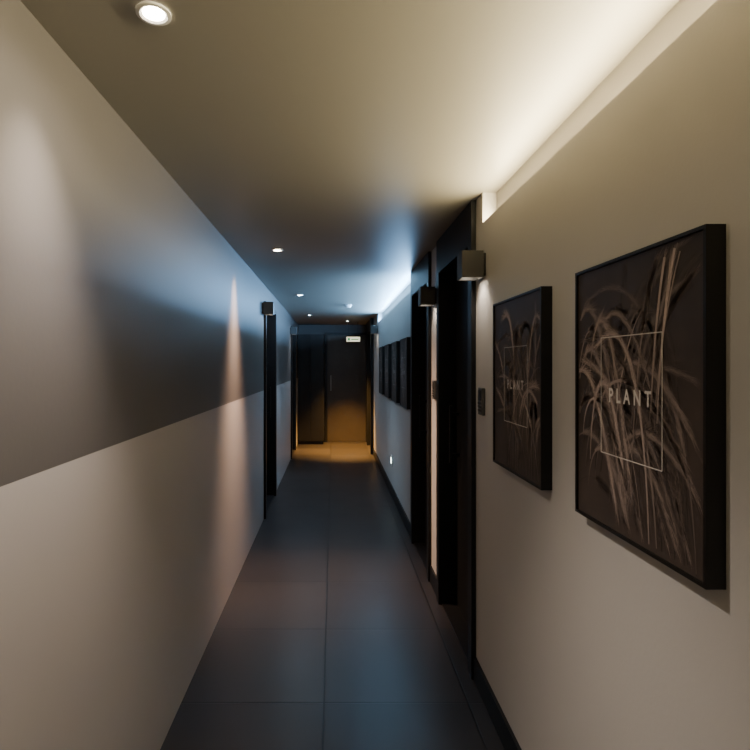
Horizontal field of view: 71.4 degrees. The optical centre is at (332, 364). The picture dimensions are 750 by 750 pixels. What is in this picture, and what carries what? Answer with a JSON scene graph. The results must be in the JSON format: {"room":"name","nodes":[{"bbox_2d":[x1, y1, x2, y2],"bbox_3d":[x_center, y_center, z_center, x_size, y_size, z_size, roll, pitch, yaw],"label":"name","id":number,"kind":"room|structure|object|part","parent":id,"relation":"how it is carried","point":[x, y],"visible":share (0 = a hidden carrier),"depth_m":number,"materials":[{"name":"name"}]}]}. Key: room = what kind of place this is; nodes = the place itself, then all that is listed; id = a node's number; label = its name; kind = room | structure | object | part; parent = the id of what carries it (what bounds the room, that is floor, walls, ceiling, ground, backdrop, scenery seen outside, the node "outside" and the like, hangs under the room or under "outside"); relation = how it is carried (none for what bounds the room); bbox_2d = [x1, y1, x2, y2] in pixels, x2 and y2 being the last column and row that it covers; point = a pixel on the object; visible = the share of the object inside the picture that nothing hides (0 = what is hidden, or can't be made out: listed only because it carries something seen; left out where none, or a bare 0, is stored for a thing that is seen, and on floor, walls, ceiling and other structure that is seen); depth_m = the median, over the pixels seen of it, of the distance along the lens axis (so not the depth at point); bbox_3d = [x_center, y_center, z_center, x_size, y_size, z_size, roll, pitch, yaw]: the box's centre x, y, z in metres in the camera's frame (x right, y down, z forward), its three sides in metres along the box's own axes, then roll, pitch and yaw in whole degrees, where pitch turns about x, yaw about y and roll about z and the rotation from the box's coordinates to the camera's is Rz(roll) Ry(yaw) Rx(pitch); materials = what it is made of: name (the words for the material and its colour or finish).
{"room":"hotel corridor","nodes":[
{"label":"hotel corridor","id":0,"kind":"room"},
{"bbox_2d":[0,0,297,749],"bbox_3d":[-0.824,0.357,3.475,0.300,2.286,13.350,0,0,0],"label":"wall","id":1,"kind":"structure","parent":0,"point":[132,329],"depth_m":1.54,"materials":[{"name":"grey paint"}]},
{"bbox_2d":[262,302,273,314],"bbox_3d":[-0.620,-0.540,4.980,0.108,0.120,0.096,0,0,0],"label":"wall sconce","id":2,"kind":"object","parent":1,"relation":"attached to","point":[267,307],"visible":1,"depth_m":4.93,"materials":[{"name":"grey metal"}]},
{"bbox_2d":[264,301,276,518],"bbox_3d":[-0.723,0.440,5.540,0.142,2.120,0.960,0,0,0],"label":"frame","id":3,"kind":"object","parent":1,"relation":"attached to","point":[270,321],"visible":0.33,"depth_m":5.95,"materials":[{"name":"black paint"}]},
{"bbox_2d":[291,326,295,458],"bbox_3d":[-0.723,0.440,8.750,0.142,2.120,0.940,0,0,0],"label":"frame","id":4,"kind":"object","parent":1,"relation":"attached to","point":[293,337],"visible":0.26,"depth_m":9.15,"materials":[{"name":"black paint"}]},
{"bbox_2d":[290,327,296,334],"bbox_3d":[-0.620,-0.540,8.200,0.108,0.120,0.096,0,0,0],"label":"wall sconce","id":5,"kind":"object","parent":1,"relation":"attached to","point":[293,330],"visible":1,"depth_m":8.15,"materials":[{"name":"grey metal"}]},
{"bbox_2d":[160,442,503,749],"bbox_3d":[-0.012,1.550,3.475,1.924,0.100,13.550,0,0,0],"label":"floor","id":6,"kind":"structure","parent":0,"point":[332,632],"depth_m":2.81,"materials":[{"name":"tile"}]},
{"bbox_2d":[267,495,273,510],"bbox_3d":[-0.719,1.496,5.540,0.090,0.008,0.830,0,0,0],"label":"threshold","id":7,"kind":"object","parent":6,"relation":"on","point":[269,497],"visible":0.29,"depth_m":5.75,"materials":[{"name":"black paint"}]},
{"bbox_2d":[298,334,323,443],"bbox_3d":[-0.417,0.460,9.960,0.494,2.080,0.340,0,0,0],"label":"tall cabinet","id":8,"kind":"object","parent":6,"relation":"on","point":[310,346],"visible":1,"depth_m":9.81,"materials":[{"name":"brown wood"}]},
{"bbox_2d":[414,543,426,570],"bbox_3d":[0.727,1.496,4.015,0.090,0.008,0.700,0,0,0],"label":"threshold","id":9,"kind":"object","parent":6,"relation":"on","point":[421,548],"visible":0.43,"depth_m":4.16,"materials":[{"name":"black paint"}]},
{"bbox_2d":[442,603,467,660],"bbox_3d":[0.727,1.496,2.900,0.090,0.008,0.710,0,0,0],"label":"threshold","id":10,"kind":"object","parent":6,"relation":"on","point":[459,625],"visible":0.57,"depth_m":3.00,"materials":[{"name":"black paint"}]},
{"bbox_2d":[298,325,366,441],"bbox_3d":[-0.012,0.357,10.200,1.924,2.286,0.100,0,0,0],"label":"wall","id":11,"kind":"structure","parent":0,"point":[302,329],"depth_m":10.15,"materials":[{"name":"grey paint"}]},
{"bbox_2d":[325,333,366,441],"bbox_3d":[0.261,0.435,10.125,0.842,2.130,0.050,0,0,0],"label":"frame","id":12,"kind":"object","parent":11,"relation":"attached to","point":[326,334],"visible":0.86,"depth_m":10.10,"materials":[{"name":"black paint"}]},
{"bbox_2d":[327,335,365,441],"bbox_3d":[0.265,0.458,10.133,0.750,2.075,0.035,0,0,0],"label":"leaf","id":13,"kind":"object","parent":11,"relation":"attached to","point":[346,361],"visible":1,"depth_m":10.11,"materials":[{"name":"black wood"}]},
{"bbox_2d":[20,0,678,324],"bbox_3d":[-0.012,-0.836,3.475,1.924,0.100,13.550,0,0,0],"label":"ceiling","id":14,"kind":"structure","parent":0,"point":[345,138],"depth_m":1.56,"materials":[{"name":"paint"}]},
{"bbox_2d":[135,1,171,25],"bbox_3d":[-0.400,-0.783,1.160,0.076,0.006,0.076,0,0,0],"label":"recessed light","id":15,"kind":"object","parent":14,"relation":"in","point":[150,12],"visible":1,"depth_m":1.16,"materials":[{"name":"white plastic"}]},
{"bbox_2d":[346,322,359,341],"bbox_3d":[0.370,-0.603,9.512,0.260,0.366,0.036,0,0,0],"label":"exit sign","id":16,"kind":"object","parent":14,"relation":"hanging from","point":[348,339],"visible":1,"depth_m":9.50,"materials":[{"name":"white plastic"}]},
{"bbox_2d":[374,0,749,749],"bbox_3d":[0.816,0.357,3.475,0.268,2.286,13.350,0,0,0],"label":"wall","id":17,"kind":"structure","parent":0,"point":[585,640],"depth_m":1.29,"materials":[{"name":"beige paint"}]},
{"bbox_2d":[367,318,373,453],"bbox_3d":[0.717,0.357,9.250,0.170,2.286,1.040,0,0,0],"label":"frame","id":18,"kind":"object","parent":17,"relation":"attached to","point":[370,337],"visible":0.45,"depth_m":8.76,"materials":[{"name":"black paint"}]},
{"bbox_2d":[370,326,377,333],"bbox_3d":[0.628,-0.540,7.950,0.108,0.120,0.096,0,0,0],"label":"wall sconce","id":19,"kind":"object","parent":17,"relation":"attached to","point":[373,329],"visible":1,"depth_m":7.90,"materials":[{"name":"grey metal"}]},
{"bbox_2d":[379,346,383,394],"bbox_3d":[0.664,0.072,7.080,0.035,0.635,0.488,0,0,0],"label":"poster","id":20,"kind":"object","parent":17,"relation":"attached to","point":[381,349],"visible":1,"depth_m":7.00,"materials":[{"name":"black paper"}]},
{"bbox_3d":[0.665,0.072,7.080,0.025,0.621,0.474,0,0,0],"label":"print panel","id":21,"kind":"part","parent":20,"relation":"part of","materials":[{"name":"black paper"}]},
{"bbox_2d":[379,351,381,387],"bbox_3d":[0.652,0.070,7.080,0.001,0.606,0.468,0,0,0],"label":"print","id":22,"kind":"object","parent":20,"relation":"attached to","point":[380,352],"depth_m":7.14},
{"bbox_2d":[384,344,390,397],"bbox_3d":[0.664,0.072,6.320,0.035,0.635,0.488,0,0,0],"label":"poster","id":23,"kind":"object","parent":17,"relation":"attached to","point":[387,348],"visible":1,"depth_m":6.22,"materials":[{"name":"black paper"}]},
{"bbox_3d":[0.665,0.072,6.320,0.025,0.621,0.474,0,0,0],"label":"print panel","id":24,"kind":"part","parent":23,"relation":"part of","materials":[{"name":"black paper"}]},
{"bbox_2d":[385,346,387,395],"bbox_3d":[0.652,0.072,6.320,0.001,0.614,0.468,0,0,0],"label":"print","id":25,"kind":"object","parent":23,"relation":"attached to","point":[386,347],"depth_m":6.34},
{"bbox_2d":[391,341,399,402],"bbox_3d":[0.664,0.072,5.560,0.035,0.635,0.488,0,0,0],"label":"poster","id":26,"kind":"object","parent":17,"relation":"attached to","point":[395,346],"visible":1,"depth_m":5.43,"materials":[{"name":"black paper"}]},
{"bbox_3d":[0.665,0.072,5.560,0.025,0.621,0.474,0,0,0],"label":"print panel","id":27,"kind":"part","parent":26,"relation":"part of","materials":[{"name":"black paper"}]},
{"bbox_2d":[392,348,395,400],"bbox_3d":[0.652,0.070,5.560,0.001,0.606,0.468,0,0,0],"label":"print","id":28,"kind":"object","parent":26,"relation":"attached to","point":[393,349],"depth_m":5.56},
{"bbox_2d":[400,337,409,409],"bbox_3d":[0.664,0.072,4.800,0.035,0.635,0.488,0,0,0],"label":"poster","id":29,"kind":"object","parent":17,"relation":"attached to","point":[405,342],"visible":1,"depth_m":4.68,"materials":[{"name":"black paper"}]},
{"bbox_3d":[0.665,0.072,4.800,0.025,0.621,0.474,0,0,0],"label":"print panel","id":30,"kind":"part","parent":29,"relation":"part of","materials":[{"name":"black paper"}]},
{"bbox_2d":[400,339,406,405],"bbox_3d":[0.652,0.072,4.800,0.001,0.614,0.468,0,0,0],"label":"print","id":31,"kind":"object","parent":29,"relation":"attached to","point":[403,342],"depth_m":4.81},
{"bbox_2d":[410,251,431,581],"bbox_3d":[0.731,0.357,4.015,0.142,2.286,0.830,0,0,0],"label":"frame","id":32,"kind":"object","parent":17,"relation":"attached to","point":[421,275],"visible":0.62,"depth_m":4.37,"materials":[{"name":"black paint"}]},
{"bbox_2d":[419,306,426,545],"bbox_3d":[0.762,0.458,4.015,0.100,2.075,0.700,0,0,0],"label":"leaf","id":33,"kind":"object","parent":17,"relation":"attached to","point":[425,306],"depth_m":4.29,"materials":[{"name":"brown wood"}]},
{"bbox_3d":[0.742,0.425,4.295,0.060,0.350,0.020,0,0,0],"label":"handle","id":34,"kind":"part","parent":33,"relation":"part of","materials":[{"name":"black metal"}]},
{"bbox_2d":[418,287,435,305],"bbox_3d":[0.628,-0.455,3.460,0.108,0.120,0.096,0,0,0],"label":"wall sconce","id":35,"kind":"object","parent":17,"relation":"attached to","point":[426,296],"visible":0.99,"depth_m":3.41,"materials":[{"name":"grey metal"}]},
{"bbox_2d":[432,380,435,398],"bbox_3d":[0.672,0.165,3.460,0.019,0.124,0.064,0,0,0],"label":"keypad","id":36,"kind":"object","parent":17,"relation":"attached to","point":[433,381],"visible":0.94,"depth_m":3.44,"materials":[{"name":"grey plastic"}]},
{"bbox_2d":[373,448,521,749],"bbox_3d":[0.675,1.445,3.445,0.013,0.110,13.290,0,0,0],"label":"baseboard","id":37,"kind":"structure","parent":17,"relation":"attached to","point":[504,731],"depth_m":2.28,"materials":[{"name":"black paint"}]},
{"bbox_2d":[436,200,475,679],"bbox_3d":[0.731,0.357,2.900,0.142,2.286,0.840,0,0,0],"label":"frame","id":38,"kind":"object","parent":17,"relation":"attached to","point":[460,235],"visible":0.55,"depth_m":3.25,"materials":[{"name":"black paint"}]},
{"bbox_2d":[449,272,467,624],"bbox_3d":[0.762,0.458,2.900,0.100,2.075,0.710,0,0,0],"label":"leaf","id":39,"kind":"object","parent":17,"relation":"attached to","point":[461,286],"depth_m":3.12,"materials":[{"name":"brown wood"}]},
{"bbox_3d":[0.742,0.425,3.185,0.060,0.350,0.020,0,0,0],"label":"handle","id":40,"kind":"part","parent":39,"relation":"part of","materials":[{"name":"black metal"}]},
{"bbox_2d":[457,250,485,280],"bbox_3d":[0.628,-0.450,2.360,0.108,0.120,0.096,0,0,0],"label":"wall sconce","id":41,"kind":"object","parent":17,"relation":"attached to","point":[471,264],"visible":1,"depth_m":2.31,"materials":[{"name":"grey metal"}]},
{"bbox_2d":[478,387,484,415],"bbox_3d":[0.672,0.165,2.360,0.019,0.124,0.064,0,0,0],"label":"keypad","id":42,"kind":"object","parent":17,"relation":"attached to","point":[481,391],"visible":1,"depth_m":2.33,"materials":[{"name":"grey plastic"}]},
{"bbox_2d":[493,286,551,489],"bbox_3d":[0.664,0.072,1.861,0.035,0.635,0.488,0,0,0],"label":"poster","id":43,"kind":"object","parent":17,"relation":"attached to","point":[522,323],"visible":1,"depth_m":1.76,"materials":[{"name":"printed paper"},{"name":"black lacquer"}]},
{"bbox_2d":[495,300,539,480],"bbox_3d":[0.652,0.070,1.861,0.001,0.606,0.468,0,0,0],"label":"print","id":44,"kind":"object","parent":43,"relation":"attached to","point":[517,322],"depth_m":1.83},
{"bbox_2d":[575,224,725,589],"bbox_3d":[0.664,0.072,1.146,0.035,0.635,0.488,0,0,0],"label":"poster","id":45,"kind":"object","parent":17,"relation":"attached to","point":[650,321],"visible":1,"depth_m":1.04,"materials":[{"name":"printed paper"},{"name":"black painted wood"}]}
]}

